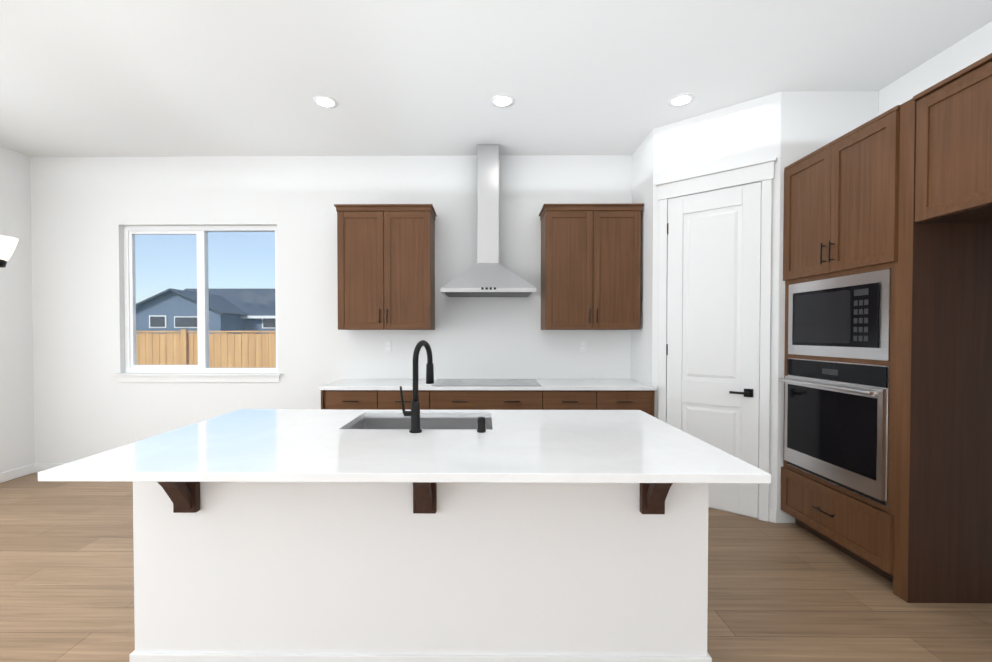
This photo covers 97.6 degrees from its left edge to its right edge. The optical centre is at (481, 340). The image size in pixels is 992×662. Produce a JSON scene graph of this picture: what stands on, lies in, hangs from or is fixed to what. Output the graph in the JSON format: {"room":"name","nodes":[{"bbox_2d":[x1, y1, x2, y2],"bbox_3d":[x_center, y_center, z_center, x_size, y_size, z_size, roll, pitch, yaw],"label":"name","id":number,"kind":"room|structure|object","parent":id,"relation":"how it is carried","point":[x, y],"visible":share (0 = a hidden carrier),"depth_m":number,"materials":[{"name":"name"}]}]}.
{"room":"kitchen","nodes":[
{"label":"kitchen","id":0,"kind":"room"},
{"bbox_2d":[0,146,34,472],"bbox_3d":[-4.452,-0.184,0.479,0.150,3.050,7.450,0,1,0],"label":"wall","id":1,"kind":"structure","parent":0,"point":[17,446],"depth_m":4.06,"materials":[{"name":"white paint"}]},
{"bbox_2d":[0,464,33,482],"bbox_3d":[-4.369,1.294,0.600,0.013,0.089,7.249,0,1,0],"label":"baseboard","id":2,"kind":"structure","parent":1,"relation":"attached to","point":[20,472],"depth_m":4.05,"materials":[{"name":"white wood"}]},
{"bbox_2d":[30,155,631,462],"bbox_3d":[-0.775,-0.241,4.248,7.440,3.050,0.150,0,1,0],"label":"wall","id":3,"kind":"structure","parent":0,"point":[85,211],"depth_m":4.17,"materials":[{"name":"white paint"}]},
{"bbox_2d":[34,463,65,472],"bbox_3d":[-2.831,1.239,4.203,2.969,0.089,0.017,0,1,0],"label":"baseboard","id":4,"kind":"structure","parent":3,"relation":"attached to","point":[38,467],"depth_m":4.21,"materials":[{"name":"white wood"}]},
{"bbox_2d":[112,226,281,381],"bbox_3d":[-2.731,-0.355,4.230,1.620,1.519,0.165,0,1,0],"label":"window","id":5,"kind":"structure","parent":3,"relation":"in","point":[201,371],"depth_m":4.25,"materials":[{"name":"white plastic"}]},
{"bbox_2d":[334,204,436,329],"bbox_3d":[-0.860,-0.647,3.984,0.865,1.100,0.364,0,1,0],"label":"upper cabinet","id":6,"kind":"object","parent":3,"relation":"attached to","point":[386,266],"visible":1,"depth_m":3.84,"materials":[{"name":"brown wood"}]},
{"bbox_2d":[384,340,391,351],"bbox_3d":[-0.896,0.055,4.174,0.070,0.114,0.007,0,1,0],"label":"electrical outlet","id":7,"kind":"object","parent":3,"relation":"attached to","point":[388,345],"visible":1,"depth_m":4.17,"materials":[{"name":"white plastic"}]},
{"bbox_2d":[440,145,535,296],"bbox_3d":[0.062,-1.083,3.900,0.810,1.352,0.503,0,1,0],"label":"range hood","id":8,"kind":"object","parent":3,"relation":"attached to","point":[487,275],"visible":1,"depth_m":3.90,"materials":[{"name":"silver metal"}]},
{"bbox_2d":[579,340,586,351],"bbox_3d":[0.974,0.055,4.159,0.070,0.114,0.007,0,1,0],"label":"electrical outlet","id":9,"kind":"object","parent":3,"relation":"attached to","point":[582,345],"visible":1,"depth_m":4.16,"materials":[{"name":"white plastic"}]},
{"bbox_2d":[539,203,643,329],"bbox_3d":[0.985,-0.647,3.969,0.875,1.100,0.364,0,1,0],"label":"upper cabinet","id":10,"kind":"object","parent":3,"relation":"attached to","point":[590,264],"visible":1,"depth_m":3.83,"materials":[{"name":"brown wood"}]},
{"bbox_2d":[0,473,991,661],"bbox_3d":[-0.807,1.391,0.473,7.440,0.100,7.750,0,1,0],"label":"floor","id":11,"kind":"structure","parent":0,"point":[786,592],"depth_m":2.23,"materials":[{"name":"brown wood"}]},
{"bbox_2d":[103,481,711,661],"bbox_3d":[-0.242,0.875,1.996,2.284,0.884,0.940,0,1,0],"label":"kitchen island","id":12,"kind":"object","parent":11,"relation":"on","point":[296,535],"depth_m":1.71,"materials":[{"name":"white"}]},
{"bbox_2d":[38,409,770,484],"bbox_3d":[-0.242,0.419,1.914,2.284,0.029,1.130,0,1,0],"label":"island countertop","id":13,"kind":"structure","parent":12,"relation":"on","point":[243,446],"depth_m":1.59,"materials":[{"name":"white stone"}]},
{"bbox_2d":[400,340,433,432],"bbox_3d":[-0.293,0.200,1.983,0.134,0.403,0.201,0,1,0],"label":"faucet","id":14,"kind":"object","parent":13,"relation":"on","point":[414,413],"visible":1,"depth_m":1.90,"materials":[{"name":"black metal"}]},
{"bbox_2d":[350,417,485,428],"bbox_3d":[-0.298,0.538,2.181,0.715,0.242,0.436,0,1,0],"label":"sink","id":15,"kind":"object","parent":13,"relation":"in","point":[367,422],"depth_m":2.39,"materials":[{"name":"grey metal"}]},
{"bbox_2d":[477,417,485,432],"bbox_3d":[0.000,0.371,1.916,0.040,0.064,0.039,0,1,0],"label":"soap dispenser","id":16,"kind":"object","parent":13,"relation":"on","point":[481,425],"visible":0.98,"depth_m":1.90,"materials":[{"name":"black metal"}]},
{"bbox_2d":[319,379,655,416],"bbox_3d":[0.050,0.832,3.856,2.757,0.914,0.650,0,1,0],"label":"base cabinet","id":17,"kind":"object","parent":11,"relation":"on","point":[547,394],"depth_m":3.56,"materials":[{"name":"brown wood"}]},
{"bbox_2d":[431,379,540,385],"bbox_3d":[0.041,0.371,3.856,0.910,0.007,0.520,0,1,0],"label":"cooktop","id":18,"kind":"object","parent":17,"relation":"in","point":[485,382],"visible":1,"depth_m":3.80,"materials":[{"name":"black glass"}]},
{"bbox_2d":[778,105,899,581],"bbox_3d":[2.419,0.050,2.650,0.721,2.514,0.837,0,1,0],"label":"tall cabinet","id":19,"kind":"object","parent":11,"relation":"on","point":[840,236],"visible":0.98,"depth_m":2.54,"materials":[{"name":"brown wood"}]},
{"bbox_2d":[893,53,991,602],"bbox_3d":[2.436,0.065,1.685,0.670,2.514,1.088,0,1,0],"label":"surround","id":20,"kind":"object","parent":11,"relation":"on","point":[943,504],"visible":1,"depth_m":2.15,"materials":[{"name":"brown wood"}]},
{"bbox_2d":[0,0,991,156],"bbox_3d":[-0.807,-1.768,0.425,7.440,0.120,7.750,0,1,0],"label":"ceiling","id":21,"kind":"structure","parent":0,"point":[130,78],"depth_m":2.77,"materials":[{"name":"white paint"}]},
{"bbox_2d":[0,235,17,267],"bbox_3d":[-2.978,-1.047,2.175,0.927,1.374,0.956,0,1,0],"label":"chandelier","id":22,"kind":"object","parent":21,"relation":"hanging from","point":[8,244],"visible":1,"depth_m":2.56,"materials":[{"name":"white metal"}]},
{"bbox_2d":[313,95,337,108],"bbox_3d":[-1.144,-1.747,3.183,0.176,0.005,0.176,0,1,0],"label":"recessed light","id":23,"kind":"object","parent":21,"relation":"in","point":[323,101],"visible":1,"depth_m":3.18,"materials":[{"name":"white"}]},
{"bbox_2d":[491,94,514,107],"bbox_3d":[0.156,-1.746,3.173,0.176,0.005,0.176,0,1,0],"label":"recessed light","id":24,"kind":"object","parent":21,"relation":"in","point":[501,101],"visible":1,"depth_m":3.17,"materials":[{"name":"white"}]},
{"bbox_2d":[668,94,694,106],"bbox_3d":[1.456,-1.746,3.162,0.176,0.005,0.176,0,1,0],"label":"recessed light","id":25,"kind":"object","parent":21,"relation":"in","point":[680,100],"visible":1,"depth_m":3.16,"materials":[{"name":"white"}]},
{"bbox_2d":[631,91,878,522],"bbox_3d":[2.109,-0.231,3.609,1.359,3.050,1.079,0,1,0],"label":"wall","id":26,"kind":"structure","parent":0,"point":[786,128],"depth_m":3.15,"materials":[{"name":"white paint"}]},
{"bbox_2d":[655,157,776,521],"bbox_3d":[1.759,0.003,3.333,0.662,2.587,0.544,0,1,0],"label":"pantry door","id":27,"kind":"structure","parent":26,"relation":"in","point":[714,334],"depth_m":3.29,"materials":[{"name":"white wood"}]},
{"bbox_2d":[769,509,776,522],"bbox_3d":[1.762,1.252,3.364,0.875,0.089,0.013,1,1,39],"label":"baseboard","id":28,"kind":"structure","parent":26,"relation":"attached to","point":[773,516],"depth_m":3.10,"materials":[{"name":"white wood"}]},
{"bbox_2d":[878,21,991,115],"bbox_3d":[2.838,-0.183,0.419,0.150,3.050,7.450,0,1,0],"label":"wall","id":29,"kind":"structure","parent":0,"point":[972,48],"depth_m":2.64,"materials":[{"name":"white paint"}]},
{"label":"outside","id":30,"kind":"structure","parent":0,"visible":0},
{"bbox_3d":[-9.756,1.207,42.229,100.000,0.100,75.590,0,1,0],"label":"ground","id":31,"kind":"structure","parent":30,"visible":0},
{"bbox_2d":[136,329,275,367],"bbox_3d":[-6.517,0.717,8.986,19.021,1.890,0.120,0,1,0],"label":"fence","id":32,"kind":"object","parent":31,"relation":"on","point":[216,347],"depth_m":8.97,"materials":[{"name":"beige wood"}]},
{"bbox_2d":[136,288,275,333],"bbox_3d":[-15.114,-1.534,35.050,19.600,5.600,10.950,0,1,0],"label":"house","id":33,"kind":"structure","parent":31,"relation":"on","point":[168,305],"depth_m":30.16,"materials":[{"name":"grey"}]}
]}

